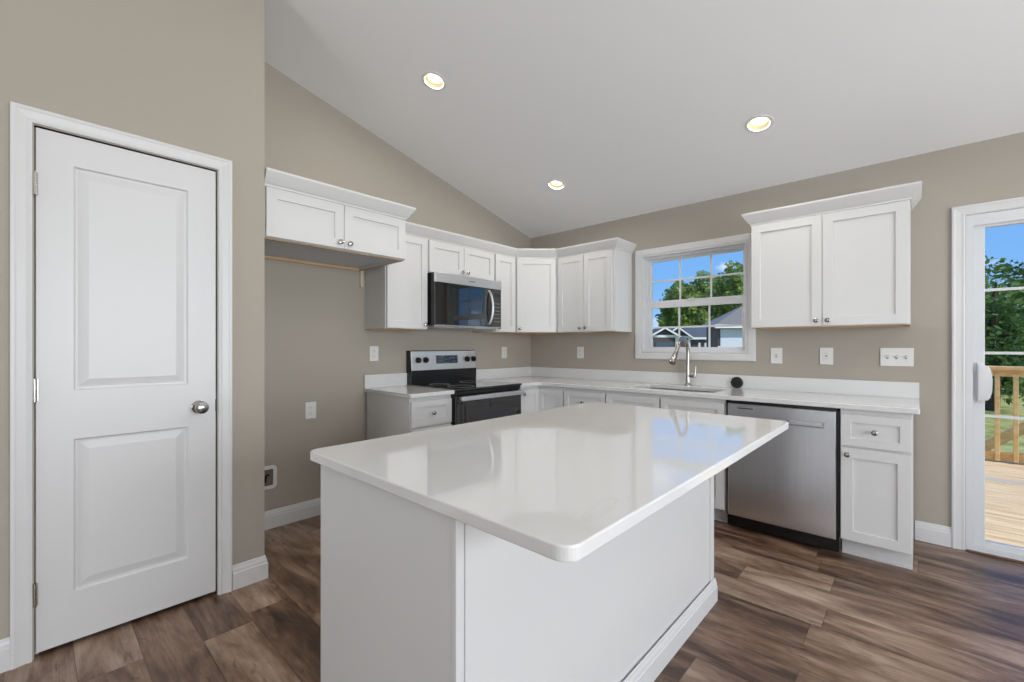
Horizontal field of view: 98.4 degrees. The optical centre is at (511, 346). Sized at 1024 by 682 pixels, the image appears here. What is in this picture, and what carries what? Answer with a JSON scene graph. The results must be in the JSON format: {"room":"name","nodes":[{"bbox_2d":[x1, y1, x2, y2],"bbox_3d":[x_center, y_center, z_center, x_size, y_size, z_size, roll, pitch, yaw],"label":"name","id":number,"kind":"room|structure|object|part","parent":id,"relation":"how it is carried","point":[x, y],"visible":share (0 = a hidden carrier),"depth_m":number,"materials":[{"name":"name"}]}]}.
{"room":"kitchen","nodes":[
{"label":"kitchen","id":0,"kind":"room"},
{"bbox_2d":[0,0,238,659],"bbox_3d":[-3.372,-0.543,0.230,0.120,3.570,5.670,0,0,43],"label":"wall","id":1,"kind":"structure","parent":0,"point":[166,71],"depth_m":1.94,"materials":[{"name":"beige paint"}]},
{"bbox_2d":[0,637,9,672],"bbox_3d":[-3.585,1.181,-0.101,0.014,0.122,4.895,0,0,43],"label":"baseboard","id":2,"kind":"structure","parent":1,"relation":"attached to","point":[4,643],"depth_m":1.68,"materials":[{"name":"white paint"}]},
{"bbox_2d":[10,101,231,669],"bbox_3d":[-1.676,0.151,1.970,0.018,2.181,0.745,0,0,43],"label":"trim","id":3,"kind":"structure","parent":1,"relation":"attached to","point":[22,117],"depth_m":1.73,"materials":[{"name":"white paint"}]},
{"bbox_2d":[32,127,216,652],"bbox_3d":[-1.674,0.175,1.963,0.107,2.092,0.626,0,0,43],"label":"door","id":4,"kind":"structure","parent":1,"relation":"in","point":[124,385],"depth_m":1.94,"materials":[{"name":"white paint"}]},
{"bbox_3d":[-1.499,0.295,2.127,0.072,0.062,0.062,0,0,43],"label":"knob","id":5,"kind":"part","parent":4,"relation":"part of","materials":[{"name":"silver metal"}]},
{"bbox_2d":[34,125,216,654],"bbox_3d":[-1.727,0.176,2.017,0.120,2.130,0.643,0,0,43],"label":"trim","id":6,"kind":"structure","parent":1,"relation":"attached to","point":[34,125],"depth_m":1.78,"materials":[{"name":"white paint"}]},
{"bbox_2d":[239,0,264,562],"bbox_3d":[-1.671,-0.385,2.600,0.828,3.252,0.122,0,0,43],"label":"wall","id":7,"kind":"structure","parent":0,"point":[251,12],"depth_m":2.32,"materials":[{"name":"beige paint"}]},
{"bbox_2d":[232,555,267,589],"bbox_3d":[-1.616,1.181,2.538,0.692,0.122,0.166,0,0,43],"label":"baseboard","id":8,"kind":"structure","parent":7,"relation":"attached to","point":[254,570],"depth_m":2.30,"materials":[{"name":"white paint"}]},
{"bbox_2d":[265,62,530,510],"bbox_3d":[-0.908,-0.387,3.929,0.150,3.258,3.150,0,0,43],"label":"wall","id":9,"kind":"structure","parent":0,"point":[318,343],"depth_m":3.32,"materials":[{"name":"beige paint"}]},
{"bbox_2d":[265,465,276,489],"bbox_3d":[-1.670,0.893,2.978,0.023,0.160,0.160,0,0,43],"label":"water supply box","id":10,"kind":"object","parent":9,"relation":"attached to","point":[270,471],"visible":0.48,"depth_m":3.01,"materials":[{"name":"white plastic"}]},
{"bbox_2d":[265,498,320,529],"bbox_3d":[-1.491,1.181,3.175,0.014,0.122,0.968,0,0,43],"label":"baseboard","id":11,"kind":"structure","parent":9,"relation":"attached to","point":[289,514],"depth_m":3.11,"materials":[{"name":"white paint"}]},
{"bbox_2d":[305,402,315,418],"bbox_3d":[-1.462,0.467,3.210,0.008,0.120,0.078,0,0,43],"label":"wall outlet","id":12,"kind":"object","parent":9,"relation":"attached to","point":[310,407],"visible":1,"depth_m":3.20,"materials":[{"name":"white plastic"}]},
{"bbox_2d":[265,167,415,287],"bbox_3d":[-1.242,-0.713,2.948,0.688,0.492,0.955,0,0,43],"label":"upper cabinet","id":13,"kind":"object","parent":9,"relation":"attached to","point":[309,229],"visible":0.93,"depth_m":2.72,"materials":[{"name":"white paint"}]},
{"bbox_3d":[-1.190,-0.734,2.563,0.019,0.269,0.440,0,0,43],"label":"door","id":14,"kind":"part","parent":13,"relation":"part of","materials":[{"name":"white paint"}]},
{"bbox_3d":[-1.287,-0.616,2.954,0.612,0.005,0.871,0,0,43],"label":"panel","id":15,"kind":"part","parent":13,"relation":"part of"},
{"bbox_3d":[-1.287,-0.602,2.954,0.612,0.020,0.902,0,0,43],"label":"rail","id":16,"kind":"part","parent":13,"relation":"part of","materials":[{"name":"white wood"}]},
{"bbox_3d":[-1.242,-0.916,2.948,0.688,0.084,0.955,0,0,43],"label":"crown","id":17,"kind":"part","parent":13,"relation":"part of","materials":[{"name":"white paint"}]},
{"bbox_3d":[-0.890,-0.734,2.889,0.019,0.269,0.440,0,0,43],"label":"door","id":18,"kind":"part","parent":13,"relation":"part of","materials":[{"name":"white paint"}]},
{"bbox_2d":[370,346,377,360],"bbox_3d":[-1.119,0.060,3.583,0.008,0.120,0.078,0,0,43],"label":"wall outlet","id":19,"kind":"object","parent":9,"relation":"attached to","point":[373,349],"visible":1,"depth_m":3.58,"materials":[{"name":"white plastic"}]},
{"bbox_2d":[364,373,406,387],"bbox_3d":[-1.042,0.283,3.658,0.020,0.105,0.394,0,0,43],"label":"backsplash","id":20,"kind":"structure","parent":9,"relation":"attached to","point":[397,379],"depth_m":3.64,"materials":[{"name":"white stone"}]},
{"bbox_2d":[365,234,427,330],"bbox_3d":[-0.917,-0.503,3.545,0.356,0.742,0.380,0,0,43],"label":"upper cabinet","id":21,"kind":"object","parent":9,"relation":"attached to","point":[395,293],"visible":0.87,"depth_m":3.45,"materials":[{"name":"white paint"}]},
{"bbox_3d":[-0.943,-0.142,3.569,0.285,0.020,0.379,0,0,43],"label":"rail","id":22,"kind":"part","parent":21,"relation":"part of","materials":[{"name":"white paint"}]},
{"bbox_3d":[-0.816,-0.504,3.452,0.019,0.729,0.368,0,0,43],"label":"door","id":23,"kind":"part","parent":21,"relation":"part of","materials":[{"name":"white paint"}]},
{"bbox_2d":[427,239,493,279],"bbox_3d":[-0.526,-0.738,3.970,0.356,0.274,0.762,0,0,43],"label":"upper cabinet","id":24,"kind":"object","parent":9,"relation":"attached to","point":[442,257],"visible":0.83,"depth_m":3.83,"materials":[{"name":"white paint"}]},
{"bbox_3d":[-0.553,-0.738,3.738,0.019,0.261,0.374,0,0,43],"label":"door","id":25,"kind":"part","parent":24,"relation":"part of","materials":[{"name":"white paint"}]},
{"bbox_2d":[427,272,500,329],"bbox_3d":[-0.488,-0.378,3.937,0.458,0.442,0.756,0,0,43],"label":"microwave","id":26,"kind":"object","parent":24,"relation":"attached to","point":[454,301],"visible":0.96,"depth_m":3.75,"materials":[{"name":"silver metal"}]},
{"bbox_3d":[-0.410,-0.348,3.774,0.022,0.344,0.622,0,0,43],"label":"door","id":27,"kind":"part","parent":26,"relation":"part of","materials":[{"name":"black glass"}]},
{"bbox_3d":[-0.365,-0.172,3.824,0.020,0.005,0.748,0,0,43],"label":"trim","id":28,"kind":"part","parent":26,"relation":"part of","materials":[{"name":"silver metal"}]},
{"bbox_3d":[-0.188,-0.348,3.967,0.060,0.317,0.022,0,0,26],"label":"handle","id":29,"kind":"part","parent":26,"relation":"part of","materials":[{"name":"silver metal"}]},
{"bbox_3d":[-0.153,-0.348,4.053,0.022,0.344,0.132,0,0,43],"label":"control panel","id":30,"kind":"part","parent":26,"relation":"part of","materials":[{"name":"black glass"}]},
{"bbox_3d":[-0.298,-0.738,4.015,0.019,0.261,0.374,0,0,43],"label":"door","id":31,"kind":"part","parent":24,"relation":"part of","materials":[{"name":"white paint"}]},
{"bbox_2d":[472,254,514,332],"bbox_3d":[-0.167,-0.503,4.360,0.356,0.742,0.287,0,0,43],"label":"upper cabinet","id":32,"kind":"object","parent":9,"relation":"attached to","point":[504,266],"visible":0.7,"depth_m":4.28,"materials":[{"name":"white paint"}]},
{"bbox_3d":[-0.193,-0.142,4.384,0.285,0.020,0.286,0,0,43],"label":"rail","id":33,"kind":"part","parent":32,"relation":"part of","materials":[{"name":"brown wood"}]},
{"bbox_3d":[-0.067,-0.504,4.266,0.019,0.729,0.273,0,0,43],"label":"door","id":34,"kind":"part","parent":32,"relation":"part of","materials":[{"name":"white paint"}]},
{"bbox_2d":[502,347,506,357],"bbox_3d":[-0.082,0.068,4.709,0.008,0.120,0.078,0,0,43],"label":"wall outlet","id":35,"kind":"object","parent":9,"relation":"attached to","point":[504,349],"visible":1,"depth_m":4.71,"materials":[{"name":"white plastic"}]},
{"bbox_2d":[0,515,1023,681],"bbox_3d":[-0.413,1.302,-0.368,6.700,0.120,9.100,0,0,43],"label":"floor","id":36,"kind":"structure","parent":0,"point":[785,610],"depth_m":1.96,"materials":[{"name":"brown wood"}]},
{"bbox_2d":[367,392,451,439],"bbox_3d":[-0.795,0.803,3.437,0.639,0.876,0.376,0,0,43],"label":"base cabinet","id":37,"kind":"object","parent":36,"relation":"on","point":[387,415],"visible":0.35,"depth_m":3.27,"materials":[{"name":"white paint"}]},
{"bbox_2d":[364,373,453,397],"bbox_3d":[-0.811,0.298,3.445,0.648,0.134,0.394,0,0,43],"label":"countertop","id":38,"kind":"structure","parent":37,"relation":"on","point":[395,384],"depth_m":3.50,"materials":[{"name":"white stone"}]},
{"bbox_3d":[-0.590,0.487,3.248,0.019,0.184,0.364,0,0,43],"label":"drawer","id":39,"kind":"part","parent":37,"relation":"part of","materials":[{"name":"white paint"}]},
{"bbox_3d":[-0.590,0.862,3.248,0.019,0.536,0.364,0,0,43],"label":"door","id":40,"kind":"part","parent":37,"relation":"part of","materials":[{"name":"white paint"}]},
{"bbox_2d":[406,350,524,424],"bbox_3d":[-0.393,0.640,3.843,0.720,1.203,0.758,0,0,43],"label":"range","id":41,"kind":"object","parent":36,"relation":"on","point":[473,400],"visible":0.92,"depth_m":3.79,"materials":[{"name":"black metal"}]},
{"bbox_3d":[-0.801,0.121,3.805,0.038,0.052,0.052,0,0,43],"label":"knob","id":42,"kind":"part","parent":41,"relation":"part of","materials":[{"name":"plastic"}]},
{"bbox_3d":[-0.747,0.121,3.864,0.038,0.052,0.052,0,0,43],"label":"knob","id":43,"kind":"part","parent":41,"relation":"part of","materials":[{"name":"plastic"}]},
{"bbox_3d":[-0.609,0.127,4.042,0.016,0.165,0.744,0,0,43],"label":"control panel","id":44,"kind":"part","parent":41,"relation":"part of","materials":[{"name":"silver metal"}]},
{"bbox_2d":[411,380,521,391],"bbox_3d":[-0.387,0.336,3.837,0.596,0.019,0.758,0,0,43],"label":"cooktop","id":45,"kind":"object","parent":41,"relation":"in","point":[456,385],"depth_m":3.78,"materials":[{"name":"black glass"}]},
{"bbox_3d":[-0.181,0.703,3.648,0.030,0.638,0.746,0,0,43],"label":"oven door","id":46,"kind":"part","parent":41,"relation":"part of","materials":[{"name":"black glass"}]},
{"bbox_3d":[-0.151,0.402,3.620,0.062,0.036,0.728,0,0,43],"label":"handle","id":47,"kind":"part","parent":41,"relation":"part of","materials":[{"name":"silver metal"}]},
{"bbox_2d":[321,465,717,681],"bbox_3d":[0.175,0.803,1.798,0.736,0.876,1.644,0,0,43],"label":"kitchen island","id":48,"kind":"object","parent":36,"relation":"on","point":[411,592],"visible":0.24,"depth_m":1.24,"materials":[{"name":"white paint"}]},
{"bbox_3d":[-0.369,0.803,1.192,0.654,0.876,0.006,0,0,43],"label":"panel","id":49,"kind":"part","parent":48,"relation":"part of","materials":[{"name":"white paint"}]},
{"bbox_3d":[-0.120,0.803,0.969,0.014,0.876,0.020,0,0,43],"label":"corner trim","id":50,"kind":"part","parent":48,"relation":"part of","materials":[{"name":"white paint"}]},
{"bbox_2d":[310,402,788,562],"bbox_3d":[0.290,0.350,1.700,1.032,0.030,1.695,0,0,43],"label":"island countertop","id":51,"kind":"structure","parent":48,"relation":"on","point":[560,484],"depth_m":1.23,"materials":[{"name":"white stone"}]},
{"bbox_3d":[0.428,0.803,1.565,0.004,0.876,1.576,0,0,43],"label":"panel","id":52,"kind":"part","parent":48,"relation":"part of","materials":[{"name":"white paint"}]},
{"bbox_3d":[0.441,1.188,1.554,0.014,0.108,1.644,0,0,43],"label":"moulding","id":53,"kind":"part","parent":48,"relation":"part of","materials":[{"name":"white paint"}]},
{"bbox_3d":[0.969,0.803,2.151,0.014,0.876,0.048,0,0,43],"label":"corner trim","id":54,"kind":"part","parent":48,"relation":"part of","materials":[{"name":"white paint"}]},
{"bbox_2d":[520,386,563,413],"bbox_3d":[0.242,0.803,4.379,0.888,0.876,0.886,0,0,43],"label":"base cabinet","id":55,"kind":"object","parent":36,"relation":"on","point":[535,398],"visible":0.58,"depth_m":4.06,"materials":[{"name":"white paint"}]},
{"bbox_3d":[0.159,0.762,4.061,0.019,0.734,0.258,0,0,43],"label":"door","id":56,"kind":"part","parent":55,"relation":"part of","materials":[{"name":"white paint"}]},
{"bbox_3d":[0.357,0.762,4.061,0.276,0.734,0.019,0,0,43],"label":"door","id":57,"kind":"part","parent":55,"relation":"part of","materials":[{"name":"white paint"}]},
{"bbox_2d":[476,367,919,414],"bbox_3d":[1.105,0.299,3.598,3.260,0.132,0.910,0,0,43],"label":"countertop","id":58,"kind":"structure","parent":55,"relation":"on","point":[881,396],"depth_m":3.35,"materials":[{"name":"white stone"}]},
{"bbox_2d":[669,336,695,385],"bbox_3d":[1.396,0.126,3.659,0.333,0.417,0.096,0,0,-36],"label":"faucet","id":59,"kind":"object","parent":58,"relation":"on","point":[673,359],"visible":1,"depth_m":3.72,"materials":[{"name":"silver metal"}]},
{"bbox_3d":[1.413,0.031,3.670,0.266,0.227,0.033,0,0,-45],"label":"spout","id":60,"kind":"part","parent":59,"relation":"part of","materials":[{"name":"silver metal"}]},
{"bbox_3d":[1.526,0.218,3.727,0.056,0.097,0.033,0,0,43],"label":"lever handle","id":61,"kind":"part","parent":59,"relation":"part of","materials":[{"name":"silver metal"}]},
{"bbox_2d":[650,388,714,407],"bbox_3d":[1.326,0.470,3.539,0.693,0.210,0.384,0,0,43],"label":"sink","id":62,"kind":"object","parent":58,"relation":"in","point":[650,388],"visible":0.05,"depth_m":3.67,"materials":[{"name":"metal"}]},
{"bbox_2d":[731,377,742,387],"bbox_3d":[1.793,0.290,3.523,0.090,0.090,0.027,0,0,43],"label":"stopper","id":63,"kind":"object","parent":58,"relation":"on","point":[736,382],"visible":1,"depth_m":3.52,"materials":[{"name":"black rubber"}]},
{"bbox_2d":[564,387,606,405],"bbox_3d":[0.811,0.803,4.022,0.430,0.876,0.639,0,0,43],"label":"drawer","id":64,"kind":"object","parent":36,"relation":"on","point":[572,396],"visible":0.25,"depth_m":3.82,"materials":[{"name":"white paint"}]},
{"bbox_2d":[606,391,726,522],"bbox_3d":[1.315,0.803,3.558,0.934,0.876,0.639,0,0,43],"label":"base cabinet","id":65,"kind":"object","parent":36,"relation":"on","point":[693,404],"visible":0.14,"depth_m":3.19,"materials":[{"name":"white paint"}]},
{"bbox_3d":[0.954,0.487,3.511,0.455,0.184,0.019,0,0,43],"label":"false drawer","id":66,"kind":"part","parent":65,"relation":"part of","materials":[{"name":"white paint"}]},
{"bbox_3d":[1.297,0.487,3.195,0.455,0.184,0.019,0,0,43],"label":"false drawer","id":67,"kind":"part","parent":65,"relation":"part of","materials":[{"name":"white paint"}]},
{"bbox_3d":[1.297,0.862,3.195,0.455,0.536,0.019,0,0,43],"label":"door","id":68,"kind":"part","parent":65,"relation":"part of","materials":[{"name":"white paint"}]},
{"bbox_2d":[727,400,841,551],"bbox_3d":[1.896,0.805,3.030,0.626,0.872,0.613,0,0,43],"label":"dishwasher","id":69,"kind":"object","parent":36,"relation":"on","point":[788,487],"visible":0.9,"depth_m":2.75,"materials":[{"name":"silver metal"}]},
{"bbox_3d":[1.798,0.470,2.710,0.176,0.014,0.008,0,0,43],"label":"pocket handle","id":70,"kind":"part","parent":69,"relation":"part of","materials":[{"name":"silver metal"}]},
{"bbox_2d":[840,409,912,569],"bbox_3d":[2.242,0.803,2.704,0.316,0.876,0.639,0,0,43],"label":"base cabinet","id":71,"kind":"object","parent":36,"relation":"on","point":[876,447],"visible":0.9,"depth_m":2.49,"materials":[{"name":"white paint"}]},
{"bbox_3d":[2.036,0.487,2.481,0.031,0.030,0.031,0,0,43],"label":"knob","id":72,"kind":"part","parent":71,"relation":"part of","materials":[{"name":"silver metal"}]},
{"bbox_3d":[2.053,0.487,2.499,0.309,0.184,0.019,0,0,43],"label":"drawer","id":73,"kind":"part","parent":71,"relation":"part of","materials":[{"name":"white paint"}]},
{"bbox_3d":[2.053,0.862,2.499,0.309,0.536,0.019,0,0,43],"label":"door","id":74,"kind":"part","parent":71,"relation":"part of","materials":[{"name":"white paint"}]},
{"bbox_2d":[265,0,1023,237],"bbox_3d":[-0.413,-1.810,-0.368,6.700,1.238,9.100,0,0,43],"label":"ceiling","id":75,"kind":"structure","parent":0,"point":[638,107],"depth_m":2.65,"materials":[{"name":"white paint"}]},
{"bbox_2d":[422,71,445,90],"bbox_3d":[-0.512,-1.753,2.905,0.159,0.065,0.163,0,0,-25],"label":"recessed light","id":76,"kind":"object","parent":75,"relation":"in","point":[432,80],"visible":0.96,"depth_m":2.92,"materials":[{"name":"white plastic"}]},
{"bbox_2d":[428,74,441,82],"bbox_3d":[-0.507,-1.771,2.910,0.094,0.007,0.094,0,-14,43],"label":"diffuser","id":77,"kind":"object","parent":76,"relation":"attached to","point":[434,78],"depth_m":2.92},
{"bbox_2d":[547,180,564,189],"bbox_3d":[0.387,-1.423,3.871,0.159,0.065,0.163,0,0,-25],"label":"recessed light","id":78,"kind":"object","parent":75,"relation":"in","point":[552,184],"visible":0.93,"depth_m":3.90,"materials":[{"name":"white plastic"}]},
{"bbox_2d":[551,181,561,184],"bbox_3d":[0.392,-1.441,3.876,0.094,0.007,0.094,0,-14,43],"label":"diffuser","id":79,"kind":"object","parent":78,"relation":"attached to","point":[553,182],"depth_m":3.89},
{"bbox_2d":[745,115,773,132],"bbox_3d":[1.568,-1.420,2.801,0.159,0.065,0.163,0,0,-25],"label":"recessed light","id":80,"kind":"object","parent":75,"relation":"in","point":[759,123],"visible":0.95,"depth_m":2.82,"materials":[{"name":"white plastic"}]},
{"bbox_2d":[751,117,767,124],"bbox_3d":[1.572,-1.438,2.806,0.094,0.007,0.094,0,-14,43],"label":"diffuser","id":81,"kind":"object","parent":80,"relation":"attached to","point":[758,121],"depth_m":2.81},
{"bbox_2d":[531,132,1023,538],"bbox_3d":[2.619,0.006,2.924,6.700,2.470,0.150,0,0,43],"label":"wall","id":82,"kind":"structure","parent":0,"point":[989,170],"depth_m":2.92,"materials":[{"name":"beige paint"}]},
{"bbox_2d":[498,258,572,333],"bbox_3d":[0.229,-0.504,4.602,0.610,0.741,0.618,0,0,43],"label":"upper cabinet","id":83,"kind":"object","parent":82,"relation":"attached to","point":[536,279],"visible":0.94,"depth_m":4.38,"materials":[{"name":"white paint"}]},
{"bbox_3d":[0.231,-0.141,4.608,0.606,0.015,0.606,0,0,43],"label":"rail","id":84,"kind":"part","parent":83,"relation":"part of","materials":[{"name":"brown wood"}]},
{"bbox_3d":[0.241,-0.504,4.379,0.387,0.729,0.019,0,0,-2],"label":"door","id":85,"kind":"part","parent":83,"relation":"part of","materials":[{"name":"white paint"}]},
{"bbox_2d":[577,347,583,357],"bbox_3d":[0.707,0.067,4.576,0.078,0.120,0.008,0,0,43],"label":"wall outlet","id":86,"kind":"object","parent":82,"relation":"attached to","point":[580,350],"visible":1,"depth_m":4.57,"materials":[{"name":"white plastic"}]},
{"bbox_2d":[558,249,631,333],"bbox_3d":[0.779,-0.503,4.274,0.641,0.742,0.356,0,0,43],"label":"upper cabinet","id":87,"kind":"object","parent":82,"relation":"attached to","point":[595,288],"visible":1,"depth_m":4.12,"materials":[{"name":"white paint"}]},
{"bbox_2d":[405,221,636,257],"bbox_3d":[0.031,-0.916,3.985,2.275,0.084,0.747,0,0,-18],"label":"crown molding","id":88,"kind":"structure","parent":87,"relation":"attached to","point":[413,229],"depth_m":4.04,"materials":[{"name":"white paint"}]},
{"bbox_3d":[0.568,-0.504,4.281,0.301,0.729,0.019,0,0,43],"label":"door","id":89,"kind":"part","parent":87,"relation":"part of","materials":[{"name":"white paint"}]},
{"bbox_3d":[0.803,-0.142,4.300,0.640,0.020,0.285,0,0,43],"label":"rail","id":90,"kind":"part","parent":87,"relation":"part of","materials":[{"name":"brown wood"}]},
{"bbox_3d":[0.792,-0.504,4.075,0.301,0.729,0.019,0,0,43],"label":"door","id":91,"kind":"part","parent":87,"relation":"part of","materials":[{"name":"white paint"}]},
{"bbox_2d":[635,233,755,360],"bbox_3d":[1.586,-0.388,3.865,1.022,1.015,0.165,0,0,43],"label":"window","id":92,"kind":"structure","parent":82,"relation":"in","point":[644,259],"depth_m":3.83,"materials":[{"name":"white paint"}]},
{"bbox_3d":[1.573,-0.195,3.849,0.820,0.437,0.030,0,0,43],"label":"sash","id":93,"kind":"part","parent":92,"relation":"part of","materials":[{"name":"white plastic"}]},
{"bbox_3d":[1.597,-0.587,3.873,0.822,0.426,0.030,0,0,43],"label":"sash","id":94,"kind":"part","parent":92,"relation":"part of","materials":[{"name":"glass"}]},
{"bbox_2d":[476,367,918,398],"bbox_3d":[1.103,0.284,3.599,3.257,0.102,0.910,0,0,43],"label":"backsplash","id":95,"kind":"structure","parent":82,"relation":"attached to","point":[815,385],"depth_m":3.58,"materials":[{"name":"white stone"}]},
{"bbox_2d":[771,348,781,363],"bbox_3d":[2.014,0.072,3.366,0.078,0.120,0.018,0,0,43],"label":"light switch","id":96,"kind":"object","parent":82,"relation":"attached to","point":[776,353],"visible":1,"depth_m":3.37,"materials":[{"name":"white plastic"}]},
{"bbox_2d":[820,348,832,364],"bbox_3d":[2.248,0.070,3.157,0.078,0.120,0.008,0,0,43],"label":"wall outlet","id":97,"kind":"object","parent":82,"relation":"attached to","point":[826,354],"visible":1,"depth_m":3.15,"materials":[{"name":"white plastic"}]},
{"bbox_2d":[823,351,828,360],"bbox_3d":[2.246,0.070,3.156,0.034,0.068,0.002,0,0,43],"label":"receptacle","id":98,"kind":"object","parent":97,"relation":"attached to","point":[825,353],"depth_m":3.16,"materials":[{"name":"white plastic"}]},
{"bbox_2d":[741,181,921,329],"bbox_3d":[2.142,-0.543,3.015,0.962,0.830,0.361,0,0,43],"label":"upper cabinet","id":99,"kind":"object","parent":82,"relation":"attached to","point":[848,268],"visible":1,"depth_m":2.87,"materials":[{"name":"white paint"}]},
{"bbox_3d":[1.893,-0.502,3.061,0.422,0.733,0.019,0,0,43],"label":"door","id":100,"kind":"part","parent":99,"relation":"part of","materials":[{"name":"white paint"}]},
{"bbox_3d":[2.142,-0.916,3.015,0.962,0.084,0.361,0,0,43],"label":"crown","id":101,"kind":"part","parent":99,"relation":"part of","materials":[{"name":"white paint"}]},
{"bbox_3d":[2.168,-0.138,3.043,0.857,0.020,0.285,0,0,43],"label":"rail","id":102,"kind":"part","parent":99,"relation":"part of","materials":[{"name":"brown wood"}]},
{"bbox_3d":[2.206,-0.502,2.773,0.422,0.733,0.019,0,0,43],"label":"door","id":103,"kind":"part","parent":99,"relation":"part of","materials":[{"name":"white paint"}]},
{"bbox_2d":[880,348,913,366],"bbox_3d":[2.523,0.071,2.897,0.166,0.120,0.018,0,0,43],"label":"light switch","id":104,"kind":"object","parent":82,"relation":"attached to","point":[888,356],"visible":1,"depth_m":2.90,"materials":[{"name":"white plastic"}]},
{"bbox_2d":[915,520,951,547],"bbox_3d":[2.651,1.181,2.782,0.168,0.122,0.014,0,0,43],"label":"baseboard","id":105,"kind":"structure","parent":82,"relation":"attached to","point":[937,534],"depth_m":2.77,"materials":[{"name":"white paint"}]},
{"bbox_2d":[952,197,1023,563],"bbox_3d":[3.471,0.194,2.118,1.938,2.096,0.180,0,0,43],"label":"door","id":106,"kind":"structure","parent":82,"relation":"in","point":[972,381],"depth_m":2.67,"materials":[{"name":"white paint"}]},
{"bbox_3d":[2.822,0.219,2.638,0.064,0.245,0.030,0,0,43],"label":"handle","id":107,"kind":"part","parent":106,"relation":"part of","materials":[{"name":"white plastic"}]},
{"bbox_3d":[3.145,0.227,2.389,0.906,1.966,0.040,0,0,43],"label":"panel","id":108,"kind":"part","parent":106,"relation":"part of","materials":[{"name":"glass"}]},
{"label":"outside","id":109,"kind":"structure","parent":0,"visible":0},
{"bbox_2d":[985,459,1023,547],"bbox_3d":[4.888,1.415,3.248,3.900,0.252,3.398,0,0,43],"label":"deck","id":110,"kind":"object","parent":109,"point":[1004,502],"depth_m":3.62,"materials":[{"name":"wood"}]},
{"bbox_2d":[985,366,1023,462],"bbox_3d":[5.985,0.882,4.439,3.900,1.318,0.140,0,0,43],"label":"deck railing","id":111,"kind":"object","parent":110,"relation":"on","point":[1015,372],"visible":0.12,"depth_m":4.87,"materials":[{"name":"wood"}]},
{"bbox_3d":[5.986,1.225,4.440,3.900,0.093,0.038,0,0,43],"label":"rail","id":112,"kind":"part","parent":111,"relation":"part of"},
{"bbox_3d":[5.985,0.242,4.439,3.900,0.038,0.140,0,0,43],"label":"cap rail","id":113,"kind":"part","parent":111,"relation":"part of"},
{"bbox_3d":[5.985,0.299,4.439,3.900,0.075,0.040,0,0,43],"label":"rail","id":114,"kind":"part","parent":111,"relation":"part of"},
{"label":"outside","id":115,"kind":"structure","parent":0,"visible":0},
{"bbox_2d":[985,387,1023,461],"bbox_3d":[54.459,2.292,63.946,240.000,0.200,159.840,0,0,43],"label":"lawn","id":116,"kind":"structure","parent":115,"point":[1005,409],"depth_m":12.68,"materials":[{"name":"green plant"}]},
{"bbox_2d":[653,328,680,346],"bbox_3d":[15.145,0.119,45.070,3.390,4.145,2.860,0,0,0],"label":"house","id":117,"kind":"structure","parent":116,"relation":"on","point":[662,337],"depth_m":44.00,"materials":[{"name":"grey"}]},
{"bbox_3d":[15.150,0.842,43.950,1.700,2.500,0.060,0,0,0],"label":"garage door","id":118,"kind":"part","parent":117,"relation":"part of","materials":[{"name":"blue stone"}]},
{"bbox_2d":[669,328,694,346],"bbox_3d":[18.122,-0.004,49.970,3.556,4.390,3.660,0,0,0],"label":"house","id":119,"kind":"structure","parent":116,"relation":"on","point":[688,336],"depth_m":48.50,"materials":[{"name":"grey"}]},
{"bbox_2d":[655,280,713,326],"bbox_3d":[27.911,-4.405,71.653,9.069,13.206,6.431,0,0,43],"label":"tree","id":120,"kind":"object","parent":116,"relation":"on","point":[694,315],"visible":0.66,"depth_m":70.27,"materials":[{"name":"green plant"}]},
{"bbox_2d":[682,327,705,346],"bbox_3d":[22.989,-0.139,56.050,4.713,4.662,6.700,0,0,0],"label":"house","id":121,"kind":"structure","parent":116,"relation":"on","point":[699,333],"depth_m":54.17,"materials":[{"name":"grey"}]},
{"bbox_2d":[684,270,720,316],"bbox_3d":[36.217,-6.060,81.677,11.288,16.514,8.524,0,0,43],"label":"tree","id":122,"kind":"object","parent":116,"relation":"on","point":[699,285],"visible":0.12,"depth_m":80.96,"materials":[{"name":"green plant"}]},
{"bbox_2d":[703,306,741,346],"bbox_3d":[16.270,-0.338,30.875,5.352,5.058,2.650,0,0,0],"label":"house","id":123,"kind":"structure","parent":116,"relation":"on","point":[731,336],"depth_m":29.95,"materials":[{"name":"grey"}]},
{"bbox_3d":[16.220,0.516,29.973,4.150,3.350,0.045,0,0,0],"label":"garage door","id":124,"kind":"part","parent":123,"relation":"part of","materials":[{"name":"white"}]},
{"bbox_2d":[704,260,742,319],"bbox_3d":[35.959,-5.618,69.790,11.227,15.630,8.243,0,0,43],"label":"tree","id":125,"kind":"object","parent":116,"relation":"on","point":[733,286],"visible":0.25,"depth_m":69.35,"materials":[{"name":"green plant"}]},
{"bbox_2d":[985,277,1018,305],"bbox_3d":[50.007,-1.458,44.046,11.155,11.435,8.124,0,0,43],"label":"tree","id":126,"kind":"object","parent":116,"relation":"on","point":[990,285],"visible":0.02,"depth_m":43.91,"materials":[{"name":"green plant"}]},
{"bbox_2d":[985,251,1023,410],"bbox_3d":[16.291,-0.526,14.972,4.222,5.668,3.278,0,0,43],"label":"tree","id":127,"kind":"object","parent":116,"relation":"on","point":[992,331],"visible":0.41,"depth_m":14.62,"materials":[{"name":"green plant"}]},
{"bbox_2d":[985,291,1023,392],"bbox_3d":[22.508,-0.087,20.935,6.873,5.567,4.749,0,0,43],"label":"tree","id":128,"kind":"object","parent":116,"relation":"on","point":[1004,379],"visible":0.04,"depth_m":19.71,"materials":[{"name":"green plant"}]},
{"bbox_2d":[985,421,1023,449],"bbox_3d":[6.507,1.121,5.671,2.200,2.140,0.160,0,0,43],"label":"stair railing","id":129,"kind":"object","parent":116,"relation":"on","point":[1006,435],"visible":0.06,"depth_m":5.70,"materials":[{"name":"wood"}]}
]}

